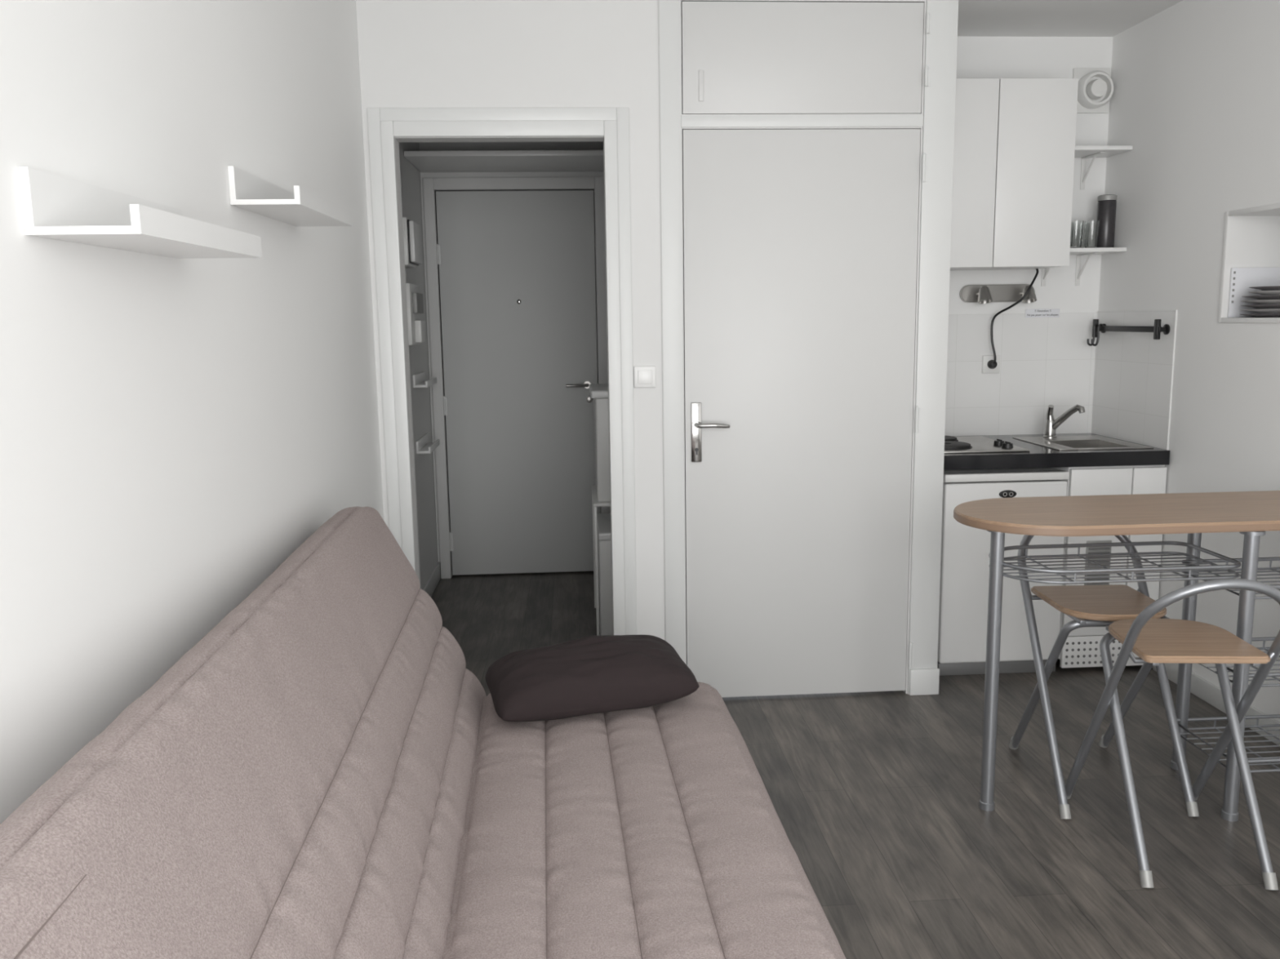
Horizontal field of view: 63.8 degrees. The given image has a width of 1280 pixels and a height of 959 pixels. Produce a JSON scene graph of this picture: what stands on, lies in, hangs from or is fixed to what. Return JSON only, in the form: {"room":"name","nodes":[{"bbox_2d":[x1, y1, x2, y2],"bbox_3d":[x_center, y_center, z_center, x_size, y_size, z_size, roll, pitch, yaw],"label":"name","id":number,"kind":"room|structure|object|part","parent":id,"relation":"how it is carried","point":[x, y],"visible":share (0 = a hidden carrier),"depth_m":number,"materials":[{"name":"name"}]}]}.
{"room":"studio apartment","nodes":[
{"label":"studio apartment","id":0,"kind":"room"},
{"bbox_2d":[0,0,383,824],"bbox_3d":[-0.806,-0.037,1.211,0.100,2.530,4.706,-1,9,-4],"label":"wall","id":1,"kind":"structure","parent":0,"point":[173,430],"depth_m":1.69,"materials":[{"name":"paint"}]},
{"bbox_2d":[17,166,262,258],"bbox_3d":[-0.714,-0.387,1.530,0.140,0.082,0.510,-1,9,-4],"label":"ledge","id":2,"kind":"object","parent":1,"relation":"attached to","point":[55,206],"visible":1,"depth_m":1.40,"materials":[{"name":"white laminate"}]},
{"bbox_2d":[227,165,352,226],"bbox_3d":[-0.769,-0.628,2.305,0.138,0.075,0.500,-1,9,-4],"label":"ledge","id":3,"kind":"object","parent":1,"relation":"attached to","point":[304,207],"visible":1,"depth_m":2.20,"materials":[{"name":"white laminate"}]},
{"bbox_2d":[399,142,438,590],"bbox_3d":[-1.120,-0.558,4.553,0.100,2.530,1.904,-1,9,-4],"label":"wall","id":4,"kind":"structure","parent":0,"point":[411,186],"depth_m":5.18,"materials":[{"name":"paint"}]},
{"bbox_2d":[402,217,422,268],"bbox_3d":[-1.033,-1.050,4.565,0.094,0.205,0.260,-1,9,-4],"label":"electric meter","id":5,"kind":"object","parent":4,"relation":"attached to","point":[411,230],"visible":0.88,"depth_m":4.46,"materials":[{"name":"white plastic"}]},
{"bbox_3d":[-0.997,-1.050,4.567,0.021,0.173,0.230,-1,9,-4],"label":"panel","id":6,"kind":"part","parent":5,"relation":"part of","materials":[{"name":"white plastic"}]},
{"bbox_2d":[404,267,426,345],"bbox_3d":[-1.028,-0.779,4.618,0.098,0.344,0.280,-1,9,-4],"label":"box","id":7,"kind":"object","parent":4,"relation":"attached to","point":[417,335],"visible":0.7,"depth_m":4.56,"materials":[{"name":"white plastic"}]},
{"bbox_2d":[414,320,426,342],"bbox_3d":[-0.994,-0.672,4.657,0.030,0.100,0.160,-1,9,-4],"label":"switch","id":8,"kind":"object","parent":7,"relation":"attached to","point":[420,335],"depth_m":4.58,"materials":[{"name":"white plastic"}]},
{"bbox_2d":[413,371,436,387],"bbox_3d":[-1.066,-0.498,5.101,0.068,0.060,0.350,-1,9,-4],"label":"ledge","id":9,"kind":"object","parent":4,"relation":"attached to","point":[419,380],"visible":1,"depth_m":5.03,"materials":[{"name":"white laminate"}]},
{"bbox_2d":[415,433,439,453],"bbox_3d":[-1.062,-0.182,5.150,0.068,0.060,0.350,-1,9,-4],"label":"ledge","id":10,"kind":"object","parent":4,"relation":"attached to","point":[423,446],"visible":1,"depth_m":5.09,"materials":[{"name":"white laminate"}]},
{"bbox_2d":[422,561,440,596],"bbox_3d":[-1.047,0.645,4.751,0.012,0.090,1.894,-1,9,-4],"label":"baseboard","id":11,"kind":"structure","parent":4,"relation":"attached to","point":[435,577],"depth_m":5.40,"materials":[{"name":"paint"}]},
{"bbox_2d":[418,141,604,577],"bbox_3d":[-0.602,-0.726,5.577,1.270,2.530,0.100,-1,9,-4],"label":"wall","id":12,"kind":"structure","parent":0,"point":[423,146],"depth_m":5.39,"materials":[{"name":"paint"}]},
{"bbox_2d":[404,150,604,172],"bbox_3d":[-0.574,-1.584,5.120,1.106,0.025,0.538,-1,9,-4],"label":"wall shelf","id":13,"kind":"object","parent":12,"relation":"attached to","point":[498,161],"visible":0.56,"depth_m":5.01,"materials":[{"name":"white laminate"}]},
{"bbox_2d":[422,177,610,578],"bbox_3d":[-0.642,-0.524,5.551,0.945,2.140,0.050,-1,9,-4],"label":"trim","id":14,"kind":"structure","parent":12,"relation":"attached to","point":[429,185],"depth_m":5.44,"materials":[{"name":"paint"}]},
{"bbox_2d":[435,190,599,575],"bbox_3d":[-0.646,-0.497,5.554,0.834,2.066,0.110,-1,9,-4],"label":"door","id":15,"kind":"structure","parent":12,"relation":"in","point":[517,268],"depth_m":5.55,"materials":[{"name":"paint"}]},
{"bbox_3d":[-0.331,-0.508,5.551,0.137,0.044,0.066,-1,9,-4],"label":"lever","id":16,"kind":"part","parent":15,"relation":"part of","materials":[{"name":"metal"}]},
{"bbox_2d":[355,0,925,693],"bbox_3d":[0.036,-0.431,3.638,2.102,2.530,0.090,-1,9,-4],"label":"wall","id":17,"kind":"structure","parent":0,"point":[412,53],"depth_m":3.43,"materials":[{"name":"paint"}]},
{"bbox_2d":[366,107,636,635],"bbox_3d":[-0.455,-0.200,3.589,0.869,2.104,0.014,-1,9,-4],"label":"trim","id":18,"kind":"structure","parent":17,"relation":"attached to","point":[384,124],"depth_m":3.51,"materials":[{"name":"paint"}]},
{"bbox_2d":[634,365,655,387],"bbox_3d":[0.017,-0.359,3.594,0.076,0.074,0.015,-1,9,-4],"label":"light switch","id":19,"kind":"object","parent":17,"relation":"attached to","point":[644,376],"visible":1,"depth_m":3.59,"materials":[{"name":"white plastic"}]},
{"bbox_2d":[682,128,928,697],"bbox_3d":[0.583,-0.196,3.650,0.845,2.022,0.102,-1,9,-4],"label":"door","id":20,"kind":"structure","parent":17,"relation":"in","point":[800,246],"depth_m":3.65,"materials":[{"name":"paint"}]},
{"bbox_3d":[0.200,-0.167,3.640,0.038,0.213,0.009,-1,9,-4],"label":"handle plate","id":21,"kind":"part","parent":20,"relation":"part of","materials":[{"name":"silver metal"}]},
{"bbox_3d":[0.249,-0.191,3.607,0.128,0.032,0.062,-1,9,-4],"label":"lever","id":22,"kind":"part","parent":20,"relation":"part of","materials":[{"name":"silver metal"}]},
{"bbox_2d":[680,1,932,114],"bbox_3d":[0.564,-1.425,3.475,0.845,0.359,0.054,-1,9,-4],"label":"door","id":23,"kind":"structure","parent":17,"relation":"in","point":[738,57],"depth_m":3.47,"materials":[{"name":"paint"}]},
{"bbox_3d":[0.206,-1.327,3.462,0.017,0.100,0.005,-1,9,-4],"label":"handle","id":24,"kind":"part","parent":23,"relation":"part of","materials":[{"name":"paint"}]},
{"bbox_2d":[657,0,958,694],"bbox_3d":[0.585,-0.437,3.623,1.016,2.530,0.014,-1,9,-4],"label":"trim","id":25,"kind":"structure","parent":17,"relation":"attached to","point":[937,122],"depth_m":3.59,"materials":[{"name":"paint"}]},
{"bbox_2d":[909,668,939,695],"bbox_3d":[1.060,0.754,3.828,0.110,0.100,0.010,-1,9,-4],"label":"baseboard","id":26,"kind":"structure","parent":17,"relation":"attached to","point":[922,682],"depth_m":3.82,"materials":[{"name":"paint"}]},
{"bbox_2d":[431,571,1279,958],"bbox_3d":[0.722,1.050,2.494,3.500,0.060,6.900,-1,9,-4],"label":"floor","id":27,"kind":"structure","parent":0,"point":[876,795],"depth_m":2.91,"materials":[{"name":"plastic"}]},
{"bbox_2d":[0,506,845,958],"bbox_3d":[-0.196,0.660,1.819,1.033,0.945,2.070,-2,9,-5],"label":"bed","id":28,"kind":"object","parent":27,"relation":"on","point":[325,773],"visible":0.95,"depth_m":1.68,"materials":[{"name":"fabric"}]},
{"bbox_3d":[-0.521,0.510,1.765,0.386,0.622,2.070,-2,9,-5],"label":"backrest","id":29,"kind":"part","parent":28,"relation":"part of","materials":[{"name":"beige fabric"}]},
{"bbox_2d":[485,635,699,721],"bbox_3d":[-0.128,0.496,2.650,0.518,0.166,0.288,-3,9,-15],"label":"throw pillow","id":30,"kind":"object","parent":28,"relation":"on","point":[590,674],"visible":1,"depth_m":2.55,"materials":[{"name":"brown fabric"}]},
{"bbox_2d":[442,681,845,958],"bbox_3d":[-0.037,0.780,1.833,0.720,0.154,2.030,-2,9,-5],"label":"seat cushion","id":31,"kind":"object","parent":28,"relation":"on","point":[656,832],"depth_m":1.94,"materials":[{"name":"pink fabric"}]},
{"bbox_2d":[591,484,610,635],"bbox_3d":[-0.086,0.364,4.768,0.256,0.612,0.520,-1,9,-4],"label":"rack","id":32,"kind":"object","parent":27,"relation":"on","point":[595,503],"visible":0.38,"depth_m":4.53,"materials":[{"name":"white plastic"}]},
{"bbox_3d":[-0.222,0.336,5.008,0.012,0.598,0.012,-1,9,-4],"label":"post","id":33,"kind":"part","parent":32,"relation":"part of","materials":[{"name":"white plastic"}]},
{"bbox_3d":[-0.190,0.412,4.515,0.012,0.598,0.012,-1,9,-4],"label":"post","id":34,"kind":"part","parent":32,"relation":"part of","materials":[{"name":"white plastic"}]},
{"bbox_2d":[589,383,609,502],"bbox_3d":[-0.100,-0.178,4.677,0.244,0.488,0.470,-1,9,-4],"label":"storage box","id":35,"kind":"object","parent":32,"relation":"on","point":[598,392],"visible":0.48,"depth_m":4.46,"materials":[{"name":"white plastic"}]},
{"bbox_3d":[-0.103,-0.402,4.642,0.244,0.035,0.470,-1,9,-4],"label":"lid","id":36,"kind":"part","parent":35,"relation":"part of","materials":[{"name":"white laminate"}]},
{"bbox_2d":[596,513,613,635],"bbox_3d":[-0.086,0.432,4.773,0.218,0.476,0.470,-1,9,-4],"label":"storage box","id":37,"kind":"object","parent":27,"relation":"on","point":[603,520],"visible":0.34,"depth_m":4.55,"materials":[{"name":"white plastic"}]},
{"bbox_3d":[-0.089,0.214,4.739,0.218,0.035,0.470,-1,9,-4],"label":"lid","id":38,"kind":"part","parent":37,"relation":"part of","materials":[{"name":"laminate"}]},
{"bbox_2d":[937,467,1069,675],"bbox_3d":[1.383,0.328,4.248,0.483,0.802,0.585,-1,9,-4],"label":"mini fridge","id":39,"kind":"object","parent":27,"relation":"on","point":[965,549],"visible":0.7,"depth_m":3.97,"materials":[{"name":"white plastic"}]},
{"bbox_3d":[1.395,-0.013,3.929,0.483,0.030,0.052,-1,9,-4],"label":"trim","id":40,"kind":"part","parent":39,"relation":"part of","materials":[{"name":"white plastic"}]},
{"bbox_2d":[1008,534,1199,819],"bbox_3d":[1.365,0.528,3.061,0.389,0.789,0.510,-1,9,-1],"label":"folding chair","id":41,"kind":"object","parent":27,"relation":"on","point":[1088,606],"visible":0.64,"depth_m":3.02,"materials":[{"name":"grey metal"}]},
{"bbox_3d":[1.366,0.637,3.138,0.321,0.551,0.388,-1,9,-1],"label":"leg frame","id":42,"kind":"part","parent":41,"relation":"part of","materials":[{"name":"grey metal"}]},
{"bbox_3d":[1.363,0.362,3.033,0.304,0.018,0.330,-1,9,-1],"label":"seat","id":43,"kind":"part","parent":41,"relation":"part of","materials":[{"name":"brown wood"}]},
{"bbox_2d":[1054,465,1166,668],"bbox_3d":[1.821,0.299,4.276,0.382,0.798,0.598,-1,9,-4],"label":"base cabinet","id":44,"kind":"object","parent":27,"relation":"on","point":[1081,649],"visible":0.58,"depth_m":3.97,"materials":[{"name":"white laminate"}]},
{"bbox_2d":[943,433,1169,470],"bbox_3d":[1.534,-0.119,4.189,0.934,0.055,0.607,-1,9,-4],"label":"countertop","id":45,"kind":"structure","parent":44,"relation":"on","point":[1038,456],"depth_m":3.90,"materials":[{"name":"black laminate"}]},
{"bbox_2d":[944,435,1030,453],"bbox_3d":[1.290,-0.154,4.154,0.380,0.032,0.470,-1,9,-4],"label":"cooktop","id":46,"kind":"object","parent":45,"relation":"in","point":[972,444],"visible":0.62,"depth_m":4.01,"materials":[{"name":"metal"}]},
{"bbox_3d":[1.234,-0.168,4.255,0.162,0.015,0.162,-1,9,-4],"label":"hot plate","id":47,"kind":"part","parent":46,"relation":"part of","materials":[{"name":"metal"}]},
{"bbox_3d":[1.207,-0.135,4.045,0.192,0.015,0.192,-1,9,-4],"label":"hot plate","id":48,"kind":"part","parent":46,"relation":"part of","materials":[{"name":"metal"}]},
{"bbox_3d":[1.426,-0.148,4.078,0.042,0.024,0.042,-1,9,-4],"label":"knob","id":49,"kind":"part","parent":46,"relation":"part of","materials":[{"name":"black plastic"}]},
{"bbox_3d":[1.431,-0.136,3.999,0.042,0.024,0.042,-1,9,-4],"label":"knob","id":50,"kind":"part","parent":46,"relation":"part of","materials":[{"name":"black plastic"}]},
{"bbox_2d":[1043,404,1084,438],"bbox_3d":[1.760,-0.242,4.274,0.056,0.147,0.176,-6,11,-32],"label":"kitchen faucet","id":51,"kind":"object","parent":45,"relation":"on","point":[1051,424],"visible":1,"depth_m":4.30,"materials":[{"name":"silver metal"}]},
{"bbox_3d":[1.723,-0.278,4.316,0.035,0.073,0.048,7,12,40],"label":"lever","id":52,"kind":"part","parent":51,"relation":"part of","materials":[{"name":"silver metal"}]},
{"bbox_3d":[1.772,-0.253,4.270,0.032,0.124,0.161,-8,11,-38],"label":"spout","id":53,"kind":"part","parent":51,"relation":"part of","materials":[{"name":"silver metal"}]},
{"bbox_2d":[1012,435,1153,450],"bbox_3d":[1.788,-0.125,4.181,0.375,0.056,0.430,-1,9,-4],"label":"sink","id":54,"kind":"object","parent":45,"relation":"in","point":[1086,442],"visible":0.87,"depth_m":4.25,"materials":[{"name":"metal"}]},
{"bbox_3d":[1.794,-0.116,4.128,0.238,0.054,0.258,-1,9,-4],"label":"bowl","id":55,"kind":"part","parent":54,"relation":"part of","materials":[{"name":"metal"}]},
{"bbox_3d":[1.776,0.675,4.046,0.240,0.127,0.019,-1,9,-4],"label":"kick plate","id":56,"kind":"part","parent":44,"relation":"part of","materials":[{"name":"white metal"}]},
{"bbox_3d":[1.771,0.284,3.985,0.240,0.660,0.019,-1,9,-4],"label":"door","id":57,"kind":"part","parent":44,"relation":"part of","materials":[{"name":"white laminate"}]},
{"bbox_2d":[1084,540,1111,585],"bbox_3d":[1.774,0.335,3.982,0.100,0.200,0.005,-1,9,-4],"label":"vent grille","id":58,"kind":"object","parent":44,"relation":"attached to","point":[1089,550],"depth_m":3.97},
{"bbox_3d":[1.962,0.343,4.007,0.130,0.790,0.019,-1,9,-4],"label":"filler panel","id":59,"kind":"part","parent":44,"relation":"part of","materials":[{"name":"white laminate"}]},
{"bbox_2d":[953,490,1279,822],"bbox_3d":[1.495,0.500,2.985,1.194,0.852,0.444,-1,9,-4],"label":"bar table","id":60,"kind":"object","parent":27,"relation":"on","point":[1251,514],"visible":0.93,"depth_m":2.86,"materials":[{"name":"brown wood"}]},
{"bbox_3d":[0.990,0.537,2.888,0.060,0.823,0.060,-1,9,-4],"label":"leg","id":61,"kind":"part","parent":60,"relation":"part of","materials":[{"name":"grey metal"}]},
{"bbox_2d":[988,541,1241,584],"bbox_3d":[1.310,0.233,2.899,0.647,0.040,0.309,-1,9,-4],"label":"wire shelf","id":62,"kind":"object","parent":60,"relation":"attached to","point":[998,562],"depth_m":2.84,"materials":[{"name":"grey metal"}]},
{"bbox_3d":[1.666,0.489,3.128,0.060,0.823,0.060,-1,9,-4],"label":"leg","id":63,"kind":"part","parent":60,"relation":"part of","materials":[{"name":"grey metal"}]},
{"bbox_2d":[1177,714,1279,773],"bbox_3d":[1.850,0.772,3.022,0.417,0.040,0.309,-1,9,-4],"label":"wire shelf","id":64,"kind":"object","parent":60,"relation":"attached to","point":[1183,720],"depth_m":3.10,"materials":[{"name":"grey metal"}]},
{"bbox_2d":[1182,556,1279,599],"bbox_3d":[1.843,0.278,2.945,0.417,0.040,0.309,-1,9,-4],"label":"wire shelf","id":65,"kind":"object","parent":60,"relation":"attached to","point":[1277,558],"depth_m":3.07,"materials":[{"name":"grey metal"}]},
{"bbox_2d":[1198,636,1279,687],"bbox_3d":[1.846,0.525,2.983,0.417,0.040,0.309,-1,9,-4],"label":"wire shelf","id":66,"kind":"object","parent":60,"relation":"attached to","point":[1273,675],"depth_m":2.94,"materials":[{"name":"grey metal"}]},
{"bbox_3d":[1.642,0.540,2.808,0.060,0.823,0.060,-1,9,-4],"label":"leg","id":67,"kind":"part","parent":60,"relation":"part of","materials":[{"name":"grey metal"}]},
{"bbox_2d":[1064,578,1279,890],"bbox_3d":[1.407,0.584,2.702,0.389,0.789,0.510,0,9,3],"label":"folding chair","id":68,"kind":"object","parent":27,"relation":"on","point":[1156,642],"visible":0.98,"depth_m":2.62,"materials":[{"name":"grey metal"}]},
{"bbox_3d":[1.405,0.711,2.663,0.321,0.551,0.388,0,9,3],"label":"leg frame","id":69,"kind":"part","parent":68,"relation":"part of","materials":[{"name":"grey metal"}]},
{"bbox_3d":[1.404,0.417,2.679,0.304,0.018,0.330,0,9,3],"label":"seat","id":70,"kind":"part","parent":68,"relation":"part of","materials":[{"name":"brown wood"}]},
{"bbox_2d":[948,36,1112,315],"bbox_3d":[1.625,-0.588,4.489,1.310,2.530,0.100,-1,9,-4],"label":"wall","id":71,"kind":"structure","parent":0,"point":[977,57],"depth_m":4.33,"materials":[{"name":"paint"}]},
{"bbox_2d":[959,284,1036,303],"bbox_3d":[1.529,-0.784,4.338,0.324,0.082,0.124,-1,9,-4],"label":"spot lamp","id":72,"kind":"object","parent":71,"relation":"attached to","point":[980,294],"visible":0.93,"depth_m":4.37,"materials":[{"name":"metal"}]},
{"bbox_2d":[950,78,1078,271],"bbox_3d":[1.381,-1.213,4.157,0.608,0.709,0.329,-1,9,-4],"label":"upper cabinet","id":73,"kind":"object","parent":71,"relation":"attached to","point":[1014,150],"visible":0.7,"depth_m":4.00,"materials":[{"name":"white laminate"}]},
{"bbox_3d":[1.235,-1.185,3.994,0.296,0.709,0.019,-1,9,-4],"label":"door","id":74,"kind":"part","parent":73,"relation":"part of","materials":[{"name":"white laminate"}]},
{"bbox_2d":[986,268,1038,368],"bbox_3d":[1.579,-0.678,4.341,0.191,0.421,0.096,1,9,12],"label":"power cable","id":75,"kind":"object","parent":73,"relation":"hanging from","point":[992,364],"visible":1,"depth_m":4.37,"materials":[{"name":"black plastic"}]},
{"bbox_3d":[1.541,-1.193,4.013,0.308,0.709,0.019,-1,9,-4],"label":"door","id":76,"kind":"part","parent":73,"relation":"part of","materials":[{"name":"white laminate"}]},
{"bbox_2d":[944,310,1177,449],"bbox_3d":[1.532,-0.401,4.162,0.944,0.545,0.590,-1,9,-4],"label":"wall tiles","id":77,"kind":"structure","parent":71,"relation":"attached to","point":[1123,383],"depth_m":4.43,"materials":[{"name":"white tile"}]},
{"bbox_2d":[982,355,999,373],"bbox_3d":[1.515,-0.498,4.434,0.076,0.076,0.010,-1,9,-4],"label":"wall outlet","id":78,"kind":"object","parent":77,"relation":"attached to","point":[986,358],"visible":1,"depth_m":4.43,"materials":[{"name":"white plastic"}]},
{"bbox_2d":[1025,308,1059,317],"bbox_3d":[1.731,-0.715,4.417,0.150,0.036,0.003,-1,9,-4],"label":"label","id":79,"kind":"object","parent":77,"relation":"attached to","point":[1051,313],"visible":1,"depth_m":4.42,"materials":[{"name":"paper"}]},
{"bbox_2d":[1086,319,1169,346],"bbox_3d":[1.955,-0.591,4.150,0.080,0.113,0.510,-1,9,-4],"label":"hook rail","id":80,"kind":"object","parent":77,"relation":"attached to","point":[1157,329],"visible":1,"depth_m":4.12,"materials":[{"name":"black metal"}]},
{"bbox_2d":[1040,247,1126,286],"bbox_3d":[1.836,-0.888,4.298,0.292,0.146,0.209,-1,9,-4],"label":"shelf","id":81,"kind":"object","parent":71,"relation":"attached to","point":[1079,252],"visible":0.58,"depth_m":4.30,"materials":[{"name":"white laminate"}]},
{"bbox_2d":[1070,220,1084,248],"bbox_3d":[1.791,-1.006,4.227,0.058,0.110,0.058,-1,9,-4],"label":"drinking glass","id":82,"kind":"object","parent":81,"relation":"on","point":[1077,226],"visible":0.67,"depth_m":4.21,"materials":[{"name":"clear glass"}]},
{"bbox_2d":[1080,222,1084,248],"bbox_3d":[1.853,-1.021,4.315,0.058,0.110,0.058,-1,9,-4],"label":"drinking glass","id":83,"kind":"object","parent":81,"relation":"on","point":[1083,230],"visible":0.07,"depth_m":4.29,"materials":[{"name":"clear glass"}]},
{"bbox_2d":[1084,220,1099,248],"bbox_3d":[1.859,-1.008,4.231,0.058,0.110,0.058,-1,9,-4],"label":"drinking glass","id":84,"kind":"object","parent":81,"relation":"on","point":[1091,227],"visible":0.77,"depth_m":4.21,"materials":[{"name":"clear glass"}]},
{"bbox_2d":[1096,194,1117,247],"bbox_3d":[1.929,-1.065,4.252,0.074,0.216,0.074,-1,9,-4],"label":"storage jar","id":85,"kind":"object","parent":81,"relation":"on","point":[1107,203],"visible":0.79,"depth_m":4.22,"materials":[{"name":"black metal"}]},
{"bbox_3d":[1.927,-1.161,4.237,0.074,0.022,0.074,-1,9,-4],"label":"lid","id":86,"kind":"part","parent":85,"relation":"part of","materials":[{"name":"silver metal"}]},
{"bbox_2d":[1072,67,1114,113],"bbox_3d":[1.884,-1.618,4.256,0.159,0.180,0.076,-1,9,-4],"label":"air vent","id":87,"kind":"object","parent":71,"relation":"in","point":[1095,88],"visible":0.94,"depth_m":4.25,"materials":[{"name":"white plastic"}]},
{"bbox_2d":[1074,145,1133,189],"bbox_3d":[1.830,-1.283,4.236,0.292,0.146,0.209,-1,9,-4],"label":"shelf","id":88,"kind":"object","parent":71,"relation":"attached to","point":[1084,152],"visible":0.53,"depth_m":4.20,"materials":[{"name":"white laminate"}]},
{"bbox_2d":[957,0,1182,36],"bbox_3d":[0.684,-1.509,2.092,3.500,0.060,6.900,-1,9,-4],"label":"ceiling","id":89,"kind":"structure","parent":0,"point":[976,18],"depth_m":3.96,"materials":[{"name":"paint"}]},
{"bbox_2d":[1097,0,1279,722],"bbox_3d":[2.307,-0.180,1.829,0.300,2.530,5.560,-1,9,-4],"label":"wall","id":90,"kind":"structure","parent":0,"point":[1196,96],"depth_m":3.69,"materials":[{"name":"paint"}]},
{"bbox_2d":[1152,663,1279,745],"bbox_3d":[2.192,1.090,1.664,0.012,0.075,4.860,-1,9,-4],"label":"baseboard","id":91,"kind":"structure","parent":90,"relation":"attached to","point":[1202,688],"depth_m":3.68,"materials":[{"name":"paint"}]},
{"bbox_2d":[1217,203,1279,323],"bbox_3d":[2.181,-0.681,3.199,0.256,0.379,0.793,-1,9,-4],"label":"trim","id":92,"kind":"structure","parent":90,"relation":"attached to","point":[1251,237],"depth_m":3.56,"materials":[{"name":"white laminate"}]},
{"bbox_2d":[1227,267,1279,317],"bbox_3d":[2.144,-0.651,3.577,0.185,0.170,0.010,-1,9,-4],"label":"paper holder","id":93,"kind":"object","parent":92,"relation":"on","point":[1241,278],"visible":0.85,"depth_m":3.57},
{"bbox_2d":[1240,313,1279,317],"bbox_3d":[2.150,-0.554,3.469,0.220,0.012,0.220,-1,9,-4],"label":"dinner plate","id":94,"kind":"object","parent":92,"relation":"on","point":[1256,315],"visible":1,"depth_m":3.43,"materials":[{"name":"ceramic"}]},
{"bbox_2d":[1240,309,1279,312],"bbox_3d":[2.150,-0.569,3.467,0.220,0.012,0.220,-1,9,-4],"label":"dinner plate","id":95,"kind":"object","parent":94,"relation":"on","point":[1249,310],"visible":1,"depth_m":3.42,"materials":[{"name":"ceramic"}]},
{"bbox_2d":[1240,304,1279,308],"bbox_3d":[2.148,-0.584,3.464,0.220,0.012,0.220,-1,9,-4],"label":"dinner plate","id":96,"kind":"object","parent":95,"relation":"on","point":[1256,306],"visible":1,"depth_m":3.42,"materials":[{"name":"ceramic"}]},
{"bbox_2d":[1240,299,1279,303],"bbox_3d":[2.149,-0.599,3.462,0.220,0.012,0.220,-1,9,-4],"label":"dinner plate","id":97,"kind":"object","parent":96,"relation":"on","point":[1272,301],"visible":1,"depth_m":3.42,"materials":[{"name":"ceramic"}]},
{"bbox_2d":[1242,295,1279,299],"bbox_3d":[2.151,-0.614,3.460,0.220,0.012,0.220,-1,9,-4],"label":"dinner plate","id":98,"kind":"object","parent":97,"relation":"on","point":[1258,297],"visible":1,"depth_m":3.42,"materials":[{"name":"ceramic"}]},
{"bbox_2d":[1248,290,1279,294],"bbox_3d":[2.148,-0.628,3.457,0.176,0.012,0.176,-1,9,-4],"label":"dinner plate","id":99,"kind":"object","parent":98,"relation":"on","point":[1265,292],"visible":1,"depth_m":3.42,"materials":[{"name":"ceramic"}]},
{"bbox_2d":[1248,285,1279,290],"bbox_3d":[2.148,-0.643,3.455,0.176,0.012,0.176,-1,9,-4],"label":"dinner plate","id":100,"kind":"object","parent":99,"relation":"on","point":[1276,287],"visible":1,"depth_m":3.43,"materials":[{"name":"ceramic"}]}
]}

